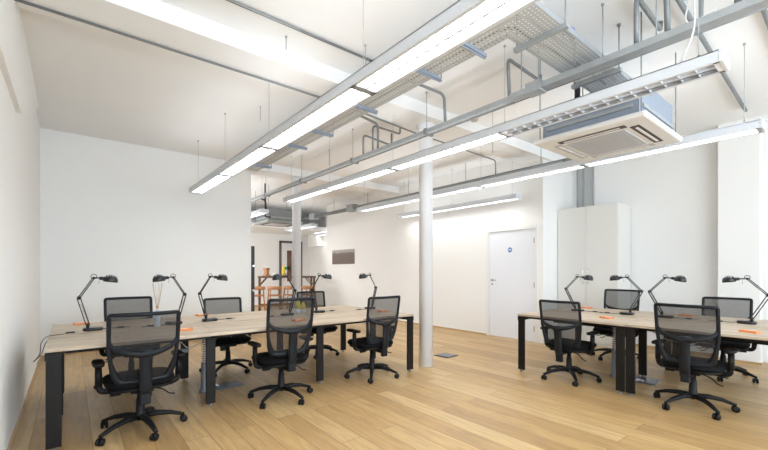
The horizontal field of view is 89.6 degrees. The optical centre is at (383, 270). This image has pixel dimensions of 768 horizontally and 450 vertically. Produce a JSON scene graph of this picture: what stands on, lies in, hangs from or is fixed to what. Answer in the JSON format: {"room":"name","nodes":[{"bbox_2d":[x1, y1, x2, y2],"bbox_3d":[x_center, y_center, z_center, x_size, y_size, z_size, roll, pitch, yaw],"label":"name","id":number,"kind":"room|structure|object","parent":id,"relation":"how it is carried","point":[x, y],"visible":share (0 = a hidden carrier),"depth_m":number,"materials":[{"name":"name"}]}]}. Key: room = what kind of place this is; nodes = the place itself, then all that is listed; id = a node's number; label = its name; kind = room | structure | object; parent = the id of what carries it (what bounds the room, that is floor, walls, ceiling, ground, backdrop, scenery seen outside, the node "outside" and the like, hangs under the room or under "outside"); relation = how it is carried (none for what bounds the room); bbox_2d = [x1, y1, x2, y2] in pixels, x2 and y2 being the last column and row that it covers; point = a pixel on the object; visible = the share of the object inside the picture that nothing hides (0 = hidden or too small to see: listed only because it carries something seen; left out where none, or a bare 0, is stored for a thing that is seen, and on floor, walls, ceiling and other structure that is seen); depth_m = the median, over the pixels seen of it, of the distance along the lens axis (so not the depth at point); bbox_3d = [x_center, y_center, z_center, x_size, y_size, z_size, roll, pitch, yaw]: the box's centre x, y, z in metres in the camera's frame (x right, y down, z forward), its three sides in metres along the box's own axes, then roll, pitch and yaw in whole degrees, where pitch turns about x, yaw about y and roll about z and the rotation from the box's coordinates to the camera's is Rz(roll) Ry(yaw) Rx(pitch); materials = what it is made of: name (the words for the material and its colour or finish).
{"room":"open-plan office","nodes":[
{"label":"open-plan office","id":0,"kind":"room"},
{"bbox_2d":[0,68,39,449],"bbox_3d":[-2.159,-0.425,1.893,0.250,3.490,10.460,0,0,-39],"label":"wall","id":1,"kind":"structure","parent":0,"point":[19,132],"depth_m":3.31,"materials":[{"name":"paint"}]},
{"bbox_2d":[0,0,38,112],"bbox_3d":[-1.691,-1.755,1.526,0.055,0.830,9.300,0,0,-39],"label":"trim","id":2,"kind":"structure","parent":1,"relation":"attached to","point":[15,65],"depth_m":2.99,"materials":[{"name":"paint"}]},
{"bbox_2d":[7,356,41,449],"bbox_3d":[-1.991,1.309,1.900,0.020,0.022,10.260,0,0,-39],"label":"baseboard","id":3,"kind":"structure","parent":1,"relation":"attached to","point":[14,433],"depth_m":3.56,"materials":[{"name":"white wood"}]},
{"bbox_2d":[40,128,250,348],"bbox_3d":[-4.039,-0.425,6.973,3.230,3.490,0.200,0,0,-39],"label":"wall","id":4,"kind":"structure","parent":0,"point":[128,212],"depth_m":6.63,"materials":[{"name":"paint"}]},
{"bbox_2d":[41,339,201,356],"bbox_3d":[-3.969,1.305,6.888,3.230,0.030,0.020,0,0,-39],"label":"baseboard","id":5,"kind":"structure","parent":4,"relation":"attached to","point":[199,339],"depth_m":6.21,"materials":[{"name":"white wood"}]},
{"bbox_2d":[251,211,309,304],"bbox_3d":[-3.515,-0.425,11.479,6.200,3.490,6.140,0,0,-39],"label":"wall","id":6,"kind":"structure","parent":0,"point":[266,245],"depth_m":14.56,"materials":[{"name":"paint"}]},
{"bbox_2d":[279,241,301,297],"bbox_3d":[-3.619,0.090,15.038,0.940,2.460,0.060,0,0,-39],"label":"door","id":7,"kind":"structure","parent":6,"relation":"in","point":[285,247],"depth_m":14.91,"materials":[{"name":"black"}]},
{"bbox_2d":[251,221,326,235],"bbox_3d":[-4.692,-1.470,12.932,6.000,0.140,2.000,0,0,-39],"label":"ceiling","id":8,"kind":"structure","parent":0,"point":[254,228],"depth_m":13.51,"materials":[{"name":"paint"}]},
{"bbox_2d":[11,305,767,449],"bbox_3d":[-0.966,1.380,6.748,11.000,0.120,16.900,0,0,-39],"label":"floor","id":9,"kind":"structure","parent":0,"point":[478,398],"depth_m":3.67,"materials":[{"name":"brown wood"}]},
{"bbox_2d":[93,296,152,388],"bbox_3d":[-2.958,0.820,4.500,0.676,0.999,0.663,0,0,-39],"label":"office chair","id":10,"kind":"object","parent":9,"relation":"on","point":[112,305],"visible":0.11,"depth_m":4.71,"materials":[{"name":"black plastic"}]},
{"bbox_2d":[91,310,187,445],"bbox_3d":[-2.009,0.820,3.210,0.670,0.999,0.666,0,0,-40],"label":"office chair","id":11,"kind":"object","parent":9,"relation":"on","point":[143,354],"visible":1,"depth_m":3.01,"materials":[{"name":"black plastic"}]},
{"bbox_2d":[102,372,174,389],"bbox_3d":[-2.041,0.894,3.231,0.507,0.055,0.490,0,0,-40],"label":"seat cushion","id":12,"kind":"object","parent":11,"relation":"on","point":[160,380],"depth_m":3.04,"materials":[{"name":"black fabric"}]},
{"bbox_2d":[199,339,205,392],"bbox_3d":[-1.956,0.988,4.207,0.110,0.664,0.110,0,0,-39],"label":"cable riser","id":13,"kind":"object","parent":9,"relation":"on","point":[203,363],"visible":0.59,"depth_m":4.18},
{"bbox_2d":[199,297,252,376],"bbox_3d":[-2.059,0.845,5.112,0.668,0.949,0.658,0,0,-37],"label":"office chair","id":14,"kind":"object","parent":9,"relation":"on","point":[221,305],"visible":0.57,"depth_m":5.18,"materials":[{"name":"fabric"}]},
{"bbox_2d":[216,335,250,344],"bbox_3d":[-2.041,0.894,5.072,0.507,0.055,0.490,0,0,-37],"label":"seat cushion","id":15,"kind":"object","parent":14,"relation":"on","point":[242,339],"depth_m":4.93,"materials":[{"name":"black fabric"}]},
{"bbox_2d":[45,305,413,449],"bbox_3d":[-1.543,0.943,4.568,3.650,0.754,1.640,0,0,-39],"label":"desk","id":16,"kind":"object","parent":9,"relation":"on","point":[254,322],"visible":0.73,"depth_m":3.77,"materials":[{"name":"grey wood"}]},
{"bbox_2d":[33,331,74,361],"bbox_3d":[-2.935,0.666,3.442,0.164,0.228,0.325,0,0,31],"label":"power cable","id":17,"kind":"object","parent":16,"relation":"hanging from","point":[70,331],"visible":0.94,"depth_m":3.37,"materials":[{"name":"black plastic"}]},
{"bbox_2d":[73,322,89,324],"bbox_3d":[-3.205,0.560,4.092,0.084,0.021,0.130,0,0,41],"label":"notepad","id":18,"kind":"object","parent":16,"relation":"on","point":[77,323],"visible":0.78,"depth_m":4.06,"materials":[{"name":"orange paper"}]},
{"bbox_2d":[77,274,117,331],"bbox_3d":[-2.688,0.299,3.720,0.423,0.534,0.125,0,0,-39],"label":"desk lamp","id":19,"kind":"object","parent":16,"relation":"on","point":[108,278],"visible":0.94,"depth_m":3.64,"materials":[{"name":"black metal"}]},
{"bbox_2d":[152,283,161,310],"bbox_3d":[-2.297,0.341,3.917,0.092,0.450,0.062,0,0,-39],"label":"reed diffuser","id":20,"kind":"object","parent":16,"relation":"on","point":[157,306],"visible":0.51,"depth_m":3.92,"materials":[{"name":"beige"}]},
{"bbox_2d":[152,274,186,323],"bbox_3d":[-2.297,0.299,4.037,0.423,0.534,0.125,0,0,-39],"label":"desk lamp","id":21,"kind":"object","parent":16,"relation":"on","point":[157,278],"visible":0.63,"depth_m":4.08,"materials":[{"name":"black metal"}]},
{"bbox_2d":[180,327,192,330],"bbox_3d":[-1.896,0.560,3.685,0.130,0.021,0.084,0,0,-24],"label":"notepad","id":22,"kind":"object","parent":16,"relation":"on","point":[190,328],"visible":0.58,"depth_m":3.67,"materials":[{"name":"orange paper"}]},
{"bbox_2d":[198,273,231,321],"bbox_3d":[-1.895,0.299,4.414,0.423,0.534,0.125,0,0,-39],"label":"desk lamp","id":23,"kind":"object","parent":16,"relation":"on","point":[223,277],"visible":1,"depth_m":4.33,"materials":[{"name":"black metal"}]},
{"bbox_2d":[272,273,296,297],"bbox_3d":[-1.297,0.299,4.848,0.423,0.534,0.125,0,0,-39],"label":"desk lamp","id":24,"kind":"object","parent":16,"relation":"on","point":[275,276],"visible":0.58,"depth_m":4.88,"materials":[{"name":"black metal"}]},
{"bbox_2d":[310,273,335,312],"bbox_3d":[-0.812,0.299,5.292,0.423,0.534,0.125,0,0,-39],"label":"desk lamp","id":25,"kind":"object","parent":16,"relation":"on","point":[326,276],"visible":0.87,"depth_m":5.21,"materials":[{"name":"black metal"}]},
{"bbox_2d":[357,273,376,309],"bbox_3d":[-0.275,0.299,5.676,0.423,0.534,0.125,0,0,-39],"label":"desk lamp","id":26,"kind":"object","parent":16,"relation":"on","point":[362,275],"visible":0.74,"depth_m":5.69,"materials":[{"name":"black metal"}]},
{"bbox_3d":[-2.061,0.736,4.075,0.336,0.154,0.081,0,0,-39],"label":"cable","id":27,"kind":"object","parent":16,"relation":"hanging from","visible":0},
{"bbox_2d":[178,348,187,352],"bbox_3d":[-2.081,0.830,4.003,0.090,0.040,0.040,0,0,-39],"label":"connector","id":28,"kind":"object","parent":27,"relation":"hanging from","point":[185,350],"visible":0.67,"depth_m":4.00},
{"bbox_2d":[216,380,244,390],"bbox_3d":[-1.804,1.295,4.432,0.240,0.050,0.319,0,0,43],"label":"box","id":29,"kind":"object","parent":9,"relation":"on","point":[234,383],"visible":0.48,"depth_m":4.42,"materials":[{"name":"silver metal"}]},
{"bbox_2d":[251,246,254,311],"bbox_3d":[-3.070,0.400,8.279,0.420,1.840,0.512,0,0,-39],"label":"door frame","id":30,"kind":"structure","parent":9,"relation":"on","point":[252,247],"depth_m":8.19,"materials":[{"name":"black metal"}]},
{"bbox_2d":[255,286,265,310],"bbox_3d":[-3.634,0.890,11.150,0.453,0.864,0.393,0,0,-19],"label":"bar stool","id":31,"kind":"object","parent":9,"relation":"on","point":[256,287],"visible":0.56,"depth_m":11.05,"materials":[{"name":"orange wood"}]},
{"bbox_2d":[266,286,281,310],"bbox_3d":[-3.182,0.890,11.260,0.453,0.864,0.393,0,0,-28],"label":"bar stool","id":32,"kind":"object","parent":9,"relation":"on","point":[270,288],"visible":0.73,"depth_m":11.17,"materials":[{"name":"orange wood"}]},
{"bbox_2d":[247,297,314,408],"bbox_3d":[-1.049,0.792,3.996,0.672,1.054,0.671,0,0,-39],"label":"office chair","id":33,"kind":"object","parent":9,"relation":"on","point":[289,321],"visible":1,"depth_m":3.79,"materials":[{"name":"black plastic"}]},
{"bbox_2d":[251,352,306,364],"bbox_3d":[-1.077,0.894,4.012,0.507,0.055,0.490,0,0,-39],"label":"seat cushion","id":34,"kind":"object","parent":33,"relation":"on","point":[263,358],"depth_m":3.82,"materials":[{"name":"black fabric"}]},
{"bbox_2d":[258,276,315,310],"bbox_3d":[-3.015,0.745,11.975,1.700,1.150,0.700,0,0,-19],"label":"table","id":35,"kind":"object","parent":9,"relation":"on","point":[260,283],"visible":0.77,"depth_m":11.74,"materials":[{"name":"brown wood"}]},
{"bbox_2d":[263,268,270,275],"bbox_3d":[-3.560,0.045,11.726,0.140,0.250,0.200,0,0,28],"label":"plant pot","id":36,"kind":"object","parent":35,"relation":"on","point":[266,270],"visible":0.91,"depth_m":11.68,"materials":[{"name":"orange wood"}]},
{"bbox_2d":[283,286,291,297],"bbox_3d":[-2.754,0.890,11.414,0.453,0.864,0.393,0,0,-37],"label":"bar stool","id":37,"kind":"object","parent":9,"relation":"on","point":[287,288],"visible":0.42,"depth_m":11.24,"materials":[{"name":"orange wood"}]},
{"bbox_2d":[290,177,300,297],"bbox_3d":[-1.906,-0.347,8.432,0.260,3.335,0.260,0,0,-39],"label":"column","id":38,"kind":"structure","parent":9,"relation":"on","point":[296,207],"depth_m":8.35,"materials":[{"name":"paint"}]},
{"bbox_2d":[301,286,314,290],"bbox_3d":[-2.271,0.890,11.612,0.393,0.864,0.453,0,0,44],"label":"bar stool","id":39,"kind":"object","parent":9,"relation":"on","point":[302,287],"visible":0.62,"depth_m":11.47,"materials":[{"name":"orange wood"}]},
{"bbox_2d":[296,291,339,358],"bbox_3d":[-1.061,0.827,6.097,0.686,0.984,0.653,0,0,-37],"label":"office chair","id":40,"kind":"object","parent":9,"relation":"on","point":[319,295],"visible":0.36,"depth_m":6.21,"materials":[{"name":"fabric"}]},
{"bbox_2d":[311,326,337,331],"bbox_3d":[-1.021,0.894,6.053,0.507,0.055,0.490,0,0,-37],"label":"seat cushion","id":41,"kind":"object","parent":40,"relation":"on","point":[329,328],"depth_m":5.91,"materials":[{"name":"black fabric"}]},
{"bbox_2d":[344,295,399,383],"bbox_3d":[-0.153,0.812,4.856,0.671,1.014,0.662,0,0,-42],"label":"office chair","id":42,"kind":"object","parent":9,"relation":"on","point":[382,315],"visible":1,"depth_m":4.63,"materials":[{"name":"black plastic"}]},
{"bbox_2d":[347,337,392,347],"bbox_3d":[-0.165,0.894,4.855,0.507,0.055,0.490,0,0,-39],"label":"seat cushion","id":43,"kind":"object","parent":42,"relation":"on","point":[361,342],"depth_m":4.65,"materials":[{"name":"black fabric"}]},
{"bbox_2d":[417,122,434,366],"bbox_3d":[0.582,-0.347,5.364,0.260,3.335,0.260,0,0,-39],"label":"column","id":44,"kind":"structure","parent":9,"relation":"on","point":[425,169],"depth_m":5.28,"materials":[{"name":"paint"}]},
{"bbox_2d":[435,353,457,357],"bbox_3d":[0.968,1.312,5.999,0.260,0.016,0.260,0,0,-43],"label":"box","id":45,"kind":"object","parent":9,"relation":"on","point":[445,355],"visible":1,"depth_m":5.95,"materials":[{"name":"silver metal"}]},
{"bbox_2d":[539,299,601,386],"bbox_3d":[2.267,0.835,4.731,0.665,0.969,0.670,0,0,-35],"label":"office chair","id":46,"kind":"object","parent":9,"relation":"on","point":[561,321],"visible":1,"depth_m":4.53,"materials":[{"name":"black plastic"}]},
{"bbox_2d":[546,340,596,349],"bbox_3d":[2.275,0.894,4.728,0.490,0.055,0.507,0,0,-39],"label":"seat cushion","id":47,"kind":"object","parent":46,"relation":"on","point":[585,345],"depth_m":4.53,"materials":[{"name":"black fabric"}]},
{"bbox_2d":[518,308,653,393],"bbox_3d":[2.806,0.943,5.129,1.660,0.754,1.267,0,0,-39],"label":"desk","id":48,"kind":"object","parent":9,"relation":"on","point":[592,319],"visible":0.6,"depth_m":4.77,"materials":[{"name":"grey wood"}]},
{"bbox_2d":[564,274,597,311],"bbox_3d":[2.752,0.308,5.368,0.125,0.517,0.483,0,0,-39],"label":"desk lamp","id":49,"kind":"object","parent":48,"relation":"on","point":[586,277],"visible":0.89,"depth_m":5.37,"materials":[{"name":"black metal"}]},
{"bbox_2d":[599,316,613,318],"bbox_3d":[2.659,0.560,4.616,0.084,0.021,0.130,0,0,-19],"label":"notepad","id":50,"kind":"object","parent":48,"relation":"on","point":[604,317],"visible":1,"depth_m":4.58,"materials":[{"name":"orange paper"}]},
{"bbox_2d":[582,324,638,330],"bbox_3d":[2.806,0.695,5.129,0.240,0.070,1.027,0,0,-39],"label":"basket","id":51,"kind":"object","parent":48,"relation":"on","point":[582,324],"depth_m":4.99,"materials":[{"name":"metal"}]},
{"bbox_2d":[600,274,642,314],"bbox_3d":[3.097,0.308,5.035,0.125,0.517,0.483,0,0,-39],"label":"desk lamp","id":52,"kind":"object","parent":48,"relation":"on","point":[612,277],"visible":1,"depth_m":4.96,"materials":[{"name":"black metal"}]},
{"bbox_2d":[558,202,630,347],"bbox_3d":[3.817,0.085,7.073,0.620,2.470,1.040,0,0,-39],"label":"tall cabinet","id":53,"kind":"object","parent":9,"relation":"on","point":[595,240],"visible":0.82,"depth_m":6.82,"materials":[{"name":"laminate"}]},
{"bbox_2d":[610,327,615,377],"bbox_3d":[2.870,0.988,4.812,0.110,0.664,0.110,0,0,-39],"label":"cable riser","id":54,"kind":"object","parent":9,"relation":"on","point":[613,356],"visible":0.63,"depth_m":4.79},
{"bbox_2d":[591,289,639,360],"bbox_3d":[3.460,0.805,5.810,0.667,1.029,0.675,0,0,-39],"label":"office chair","id":55,"kind":"object","parent":9,"relation":"on","point":[621,299],"visible":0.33,"depth_m":5.94,"materials":[{"name":"fabric"}]},
{"bbox_2d":[593,327,625,334],"bbox_3d":[3.452,0.894,5.786,0.490,0.055,0.507,0,0,-39],"label":"seat cushion","id":56,"kind":"object","parent":55,"relation":"on","point":[604,331],"depth_m":5.69,"materials":[{"name":"black fabric"}]},
{"bbox_2d":[636,376,659,385],"bbox_3d":[3.121,1.295,4.615,0.240,0.050,0.319,0,0,43],"label":"box","id":57,"kind":"object","parent":9,"relation":"on","point":[644,380],"visible":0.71,"depth_m":4.56,"materials":[{"name":"silver metal"}]},
{"bbox_2d":[651,303,740,420],"bbox_3d":[2.990,0.815,3.751,0.664,1.009,0.670,0,0,-38],"label":"office chair","id":58,"kind":"object","parent":9,"relation":"on","point":[688,337],"visible":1,"depth_m":3.56,"materials":[{"name":"black plastic"}]},
{"bbox_2d":[661,358,726,372],"bbox_3d":[3.005,0.894,3.749,0.490,0.055,0.507,0,0,-38],"label":"seat cushion","id":59,"kind":"object","parent":58,"relation":"on","point":[671,363],"depth_m":3.55,"materials":[{"name":"black fabric"}]},
{"bbox_2d":[625,317,767,395],"bbox_3d":[3.607,0.943,4.141,1.660,0.754,1.270,0,0,-39],"label":"desk","id":60,"kind":"object","parent":9,"relation":"on","point":[730,329],"visible":0.52,"depth_m":4.05,"materials":[{"name":"grey wood"}]},
{"bbox_2d":[648,275,686,302],"bbox_3d":[3.436,0.308,4.618,0.125,0.517,0.483,0,0,-39],"label":"desk lamp","id":61,"kind":"object","parent":60,"relation":"on","point":[679,278],"visible":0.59,"depth_m":4.65,"materials":[{"name":"black metal"}]},
{"bbox_2d":[721,275,767,323],"bbox_3d":[3.854,0.308,4.194,0.125,0.517,0.483,0,0,-39],"label":"desk lamp","id":62,"kind":"object","parent":60,"relation":"on","point":[725,279],"visible":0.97,"depth_m":4.12,"materials":[{"name":"black metal"}]},
{"bbox_2d":[721,339,767,344],"bbox_3d":[3.607,0.695,4.141,0.240,0.070,1.030,0,0,-39],"label":"basket","id":63,"kind":"object","parent":60,"relation":"on","point":[721,339],"depth_m":3.91,"materials":[{"name":"black metal"}]},
{"bbox_2d":[739,329,760,333],"bbox_3d":[3.366,0.560,3.558,0.084,0.021,0.130,0,0,-24],"label":"notepad","id":64,"kind":"object","parent":60,"relation":"on","point":[740,330],"visible":1,"depth_m":3.54,"materials":[{"name":"orange paper"}]},
{"bbox_2d":[702,296,758,383],"bbox_3d":[4.215,0.832,4.803,0.666,0.974,0.667,0,0,-37],"label":"office chair","id":65,"kind":"object","parent":9,"relation":"on","point":[732,307],"visible":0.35,"depth_m":4.86,"materials":[{"name":"black plastic"}]},
{"bbox_2d":[720,340,749,348],"bbox_3d":[4.210,0.894,4.803,0.490,0.055,0.507,0,0,-41],"label":"seat cushion","id":66,"kind":"object","parent":65,"relation":"on","point":[723,344],"depth_m":4.60,"materials":[{"name":"black fabric"}]},
{"bbox_2d":[20,0,767,216],"bbox_3d":[-0.966,-2.245,6.748,11.000,0.150,16.900,0,0,-39],"label":"ceiling","id":67,"kind":"structure","parent":0,"point":[88,82],"depth_m":4.41,"materials":[{"name":"paint"}]},
{"bbox_2d":[251,208,268,217],"bbox_3d":[-3.783,-1.738,10.064,0.206,0.863,3.440,0,0,-39],"label":"strip light","id":68,"kind":"object","parent":67,"relation":"hanging from","point":[262,211],"visible":0.28,"depth_m":8.87,"materials":[{"name":"grey paint"}]},
{"bbox_2d":[253,183,302,226],"bbox_3d":[-2.887,-1.701,10.139,1.413,0.938,1.413,0,0,-39],"label":"air conditioner","id":69,"kind":"object","parent":67,"relation":"hanging from","point":[275,217],"visible":0.92,"depth_m":10.05,"materials":[{"name":"metal"}]},
{"bbox_2d":[266,223,291,225],"bbox_3d":[-2.856,-1.238,10.429,0.530,0.012,0.530,0,0,-39],"label":"grille","id":70,"kind":"object","parent":69,"relation":"attached to","point":[270,224],"depth_m":10.33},
{"bbox_2d":[15,0,566,163],"bbox_3d":[0.477,-2.098,5.279,8.110,0.165,0.500,0,0,-39],"label":"beam","id":71,"kind":"structure","parent":67,"relation":"attached to","point":[155,21],"depth_m":3.64,"materials":[{"name":"paint"}]},
{"bbox_2d":[14,0,495,174],"bbox_3d":[-0.319,-1.876,4.898,6.356,0.272,0.122,0,0,-41],"label":"conduit","id":72,"kind":"object","parent":71,"relation":"attached to","point":[20,1],"visible":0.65,"depth_m":3.55,"materials":[{"name":"metal"}]},
{"bbox_2d":[226,0,371,61],"bbox_3d":[-0.883,-2.150,3.352,2.450,0.025,0.026,0,0,-39],"label":"conduit","id":73,"kind":"object","parent":67,"relation":"attached to","point":[231,1],"visible":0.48,"depth_m":3.42,"materials":[{"name":"metal"}]},
{"bbox_2d":[284,223,316,230],"bbox_3d":[-2.641,-1.738,12.149,0.206,0.863,1.840,0,0,-39],"label":"strip light","id":74,"kind":"object","parent":67,"relation":"hanging from","point":[310,225],"visible":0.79,"depth_m":11.75,"materials":[{"name":"grey paint"}]},
{"bbox_2d":[313,232,326,235],"bbox_3d":[-2.091,-1.738,14.011,0.206,0.863,1.640,0,0,-39],"label":"strip light","id":75,"kind":"object","parent":67,"relation":"hanging from","point":[322,233],"visible":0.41,"depth_m":14.19,"materials":[{"name":"grey paint"}]},
{"bbox_2d":[244,164,398,195],"bbox_3d":[-0.893,-2.098,9.318,4.950,0.165,0.500,0,0,-39],"label":"beam","id":76,"kind":"structure","parent":67,"relation":"attached to","point":[277,171],"depth_m":8.69,"materials":[{"name":"paint"}]},
{"bbox_2d":[189,0,538,193],"bbox_3d":[-0.629,-1.738,3.404,0.226,0.863,8.120,0,0,-39],"label":"strip light","id":77,"kind":"object","parent":67,"relation":"hanging from","point":[463,21],"visible":0.98,"depth_m":2.59,"materials":[{"name":"grey paint"}]},
{"bbox_2d":[267,89,367,144],"bbox_3d":[-0.692,-1.342,3.481,0.204,0.004,1.660,0,0,-39],"label":"diffuser","id":78,"kind":"object","parent":77,"relation":"attached to","point":[335,91],"depth_m":3.33,"materials":[{"name":"white"}]},
{"bbox_2d":[361,0,526,88],"bbox_3d":[0.379,-1.342,2.161,0.204,0.004,1.620,0,0,-39],"label":"diffuser","id":79,"kind":"object","parent":77,"relation":"attached to","point":[512,5],"depth_m":2.23,"materials":[{"name":"white"}]},
{"bbox_2d":[361,116,378,147],"bbox_3d":[-0.219,-1.940,5.319,0.396,0.460,0.036,0,0,-42],"label":"conduit","id":80,"kind":"object","parent":67,"relation":"attached to","point":[363,117],"visible":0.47,"depth_m":5.42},
{"bbox_2d":[362,133,392,153],"bbox_3d":[-0.093,-1.940,5.918,0.622,0.460,0.030,0,0,-44],"label":"conduit","id":81,"kind":"object","parent":67,"relation":"attached to","point":[364,136],"visible":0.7,"depth_m":5.78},
{"bbox_2d":[372,125,400,149],"bbox_3d":[0.042,-1.940,5.712,0.567,0.460,0.028,0,0,-41],"label":"conduit","id":82,"kind":"object","parent":67,"relation":"attached to","point":[374,126],"visible":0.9,"depth_m":5.60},
{"bbox_2d":[397,210,418,217],"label":"strip light","id":83,"kind":"object","parent":67,"relation":"hanging from","point":[413,213],"depth_m":9.23,"materials":[{"name":"grey paint"}]},
{"bbox_2d":[408,78,446,121],"bbox_3d":[0.427,-1.940,4.285,0.694,0.461,0.050,0,0,-34],"label":"conduit","id":84,"kind":"object","parent":67,"relation":"attached to","point":[421,85],"visible":0.47,"depth_m":4.45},
{"bbox_2d":[301,158,571,220],"bbox_3d":[-0.451,-1.910,10.352,0.240,0.500,10.950,0,0,-39],"label":"trunking","id":85,"kind":"object","parent":67,"relation":"hanging from","point":[351,207],"visible":0.59,"depth_m":8.75,"materials":[{"name":"metal"}]},
{"bbox_2d":[247,0,631,171],"bbox_3d":[-0.087,-1.955,5.188,1.900,0.430,5.530,0,0,-39],"label":"cable tray","id":86,"kind":"object","parent":67,"relation":"hanging from","point":[472,50],"visible":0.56,"depth_m":3.21,"materials":[{"name":"silver metal"}]},
{"bbox_2d":[260,15,615,163],"bbox_3d":[-0.011,-1.826,5.119,1.570,0.075,5.235,0,0,-39],"label":"cable bundle","id":87,"kind":"object","parent":86,"relation":"on","point":[517,15],"visible":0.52,"depth_m":3.21,"materials":[{"name":"plastic"}]},
{"bbox_2d":[283,0,729,202],"bbox_3d":[0.169,-1.738,4.952,0.206,0.863,6.400,0,0,-39],"label":"strip light","id":88,"kind":"object","parent":67,"relation":"hanging from","point":[715,62],"visible":0.98,"depth_m":3.27,"materials":[{"name":"grey paint"}]},
{"bbox_2d":[251,0,767,202],"bbox_3d":[-0.083,-1.907,5.469,0.160,0.525,10.600,0,0,-39],"label":"trunking","id":89,"kind":"object","parent":67,"relation":"hanging from","point":[744,8],"visible":0.85,"depth_m":3.26,"materials":[{"name":"metal"}]},
{"bbox_2d":[680,0,718,61],"bbox_3d":[2.129,-1.677,2.615,0.211,0.518,0.077,0,0,34],"label":"cable","id":90,"kind":"object","parent":89,"relation":"hanging from","point":[717,7],"visible":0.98,"depth_m":2.61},
{"bbox_2d":[506,59,541,95],"bbox_3d":[1.480,-1.940,4.057,0.726,0.461,0.052,0,0,-44],"label":"conduit","id":91,"kind":"object","parent":67,"relation":"attached to","point":[509,61],"visible":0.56,"depth_m":3.83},
{"bbox_2d":[357,43,765,211],"bbox_3d":[1.503,-1.738,6.085,0.206,0.863,6.440,0,0,-39],"label":"strip light","id":92,"kind":"object","parent":67,"relation":"hanging from","point":[757,126],"visible":0.83,"depth_m":4.73,"materials":[{"name":"grey paint"}]},
{"bbox_2d":[534,12,682,162],"bbox_3d":[2.281,-1.719,3.923,1.145,0.902,1.000,0,0,-39],"label":"air conditioner","id":93,"kind":"object","parent":67,"relation":"hanging from","point":[646,122],"visible":0.81,"depth_m":3.69,"materials":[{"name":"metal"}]},
{"bbox_2d":[567,130,646,155],"bbox_3d":[2.248,-1.278,3.896,0.590,0.012,0.530,0,0,-39],"label":"grille","id":94,"kind":"object","parent":93,"relation":"attached to","point":[619,139],"depth_m":3.84,"materials":[{"name":"plastic"}]},
{"bbox_2d":[634,0,662,43],"bbox_3d":[2.172,-1.940,3.164,0.677,0.460,0.038,0,0,-41],"label":"conduit","id":95,"kind":"object","parent":67,"relation":"attached to","point":[637,3],"visible":0.97,"depth_m":3.00,"materials":[{"name":"metal"}]},
{"bbox_2d":[699,0,703,17],"bbox_3d":[2.220,-1.946,2.676,0.027,0.452,0.068,0,0,-39],"label":"conduit","id":96,"kind":"object","parent":67,"relation":"attached to","point":[701,2],"visible":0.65,"depth_m":2.68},
{"bbox_2d":[663,0,747,111],"bbox_3d":[3.414,-1.924,3.959,3.610,0.430,0.050,0,0,-40],"label":"conduit","id":97,"kind":"object","parent":67,"relation":"attached to","point":[667,15],"visible":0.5,"depth_m":3.23,"materials":[{"name":"metal"}]},
{"bbox_2d":[734,0,767,28],"bbox_3d":[3.158,-1.935,3.204,2.259,0.449,0.040,0,0,-39],"label":"conduit","id":98,"kind":"object","parent":67,"relation":"attached to","point":[764,13],"visible":0.53,"depth_m":3.20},
{"bbox_2d":[310,159,545,343],"bbox_3d":[-0.021,-0.425,11.322,0.970,3.490,10.385,0,0,-39],"label":"wall","id":99,"kind":"structure","parent":0,"point":[386,245],"depth_m":9.02,"materials":[{"name":"paint"}]},
{"bbox_2d":[308,234,323,246],"bbox_3d":[-2.648,-1.165,14.976,0.250,0.470,0.800,0,0,-39],"label":"air conditioner","id":100,"kind":"object","parent":99,"relation":"attached to","point":[313,241],"depth_m":14.74,"materials":[{"name":"paint"}]},
{"bbox_2d":[332,249,354,263],"bbox_3d":[-1.284,-0.430,12.090,0.024,0.450,1.240,0,0,-39],"label":"picture","id":101,"kind":"object","parent":99,"relation":"attached to","point":[347,256],"visible":1,"depth_m":12.04},
{"bbox_2d":[398,320,485,334],"bbox_3d":[0.126,1.305,10.356,0.020,0.030,6.270,0,0,-39],"label":"baseboard","id":102,"kind":"structure","parent":99,"relation":"attached to","point":[398,320],"depth_m":8.61,"materials":[{"name":"brown wood"}]},
{"bbox_2d":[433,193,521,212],"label":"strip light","id":103,"kind":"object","parent":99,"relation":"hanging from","point":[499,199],"depth_m":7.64,"materials":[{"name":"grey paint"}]},
{"bbox_2d":[486,225,537,342],"bbox_3d":[2.479,0.240,7.507,0.153,2.160,1.120,0,0,-39],"label":"door","id":104,"kind":"structure","parent":99,"relation":"in","point":[511,252],"depth_m":7.51,"materials":[{"name":"white paint"}]},
{"bbox_2d":[546,160,571,300],"bbox_3d":[3.296,-0.425,7.446,1.000,3.490,0.185,0,0,-39],"label":"wall","id":105,"kind":"structure","parent":0,"point":[559,185],"depth_m":7.25,"materials":[{"name":"paint"}]},
{"bbox_2d":[572,133,764,361],"bbox_3d":[5.657,-0.425,5.488,0.200,3.490,6.200,0,0,-39],"label":"wall","id":106,"kind":"structure","parent":0,"point":[672,196],"depth_m":6.43,"materials":[{"name":"paint"}]},
{"bbox_2d":[577,166,593,206],"bbox_3d":[3.892,-1.663,7.469,0.045,1.005,0.310,0,0,-39],"label":"cable tray","id":107,"kind":"object","parent":106,"relation":"attached to","point":[582,170],"visible":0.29,"depth_m":7.49,"materials":[{"name":"silver metal"}]},
{"bbox_2d":[718,116,762,362],"bbox_3d":[5.224,-0.425,5.672,0.260,3.490,0.450,0,0,-39],"label":"wall","id":108,"kind":"structure","parent":0,"point":[740,159],"depth_m":5.56,"materials":[{"name":"paint"}]},
{"bbox_2d":[718,357,761,364],"bbox_3d":[5.115,1.305,5.583,0.020,0.030,0.490,0,0,-39],"label":"baseboard","id":109,"kind":"object","parent":108,"relation":"attached to","point":[741,361],"visible":0.64,"depth_m":5.51,"materials":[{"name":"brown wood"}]},
{"bbox_2d":[765,119,767,362],"bbox_3d":[5.947,-0.425,4.860,0.160,3.490,1.660,0,0,-39],"label":"wall","id":110,"kind":"structure","parent":0,"point":[766,120],"depth_m":5.53,"materials":[{"name":"paint"}]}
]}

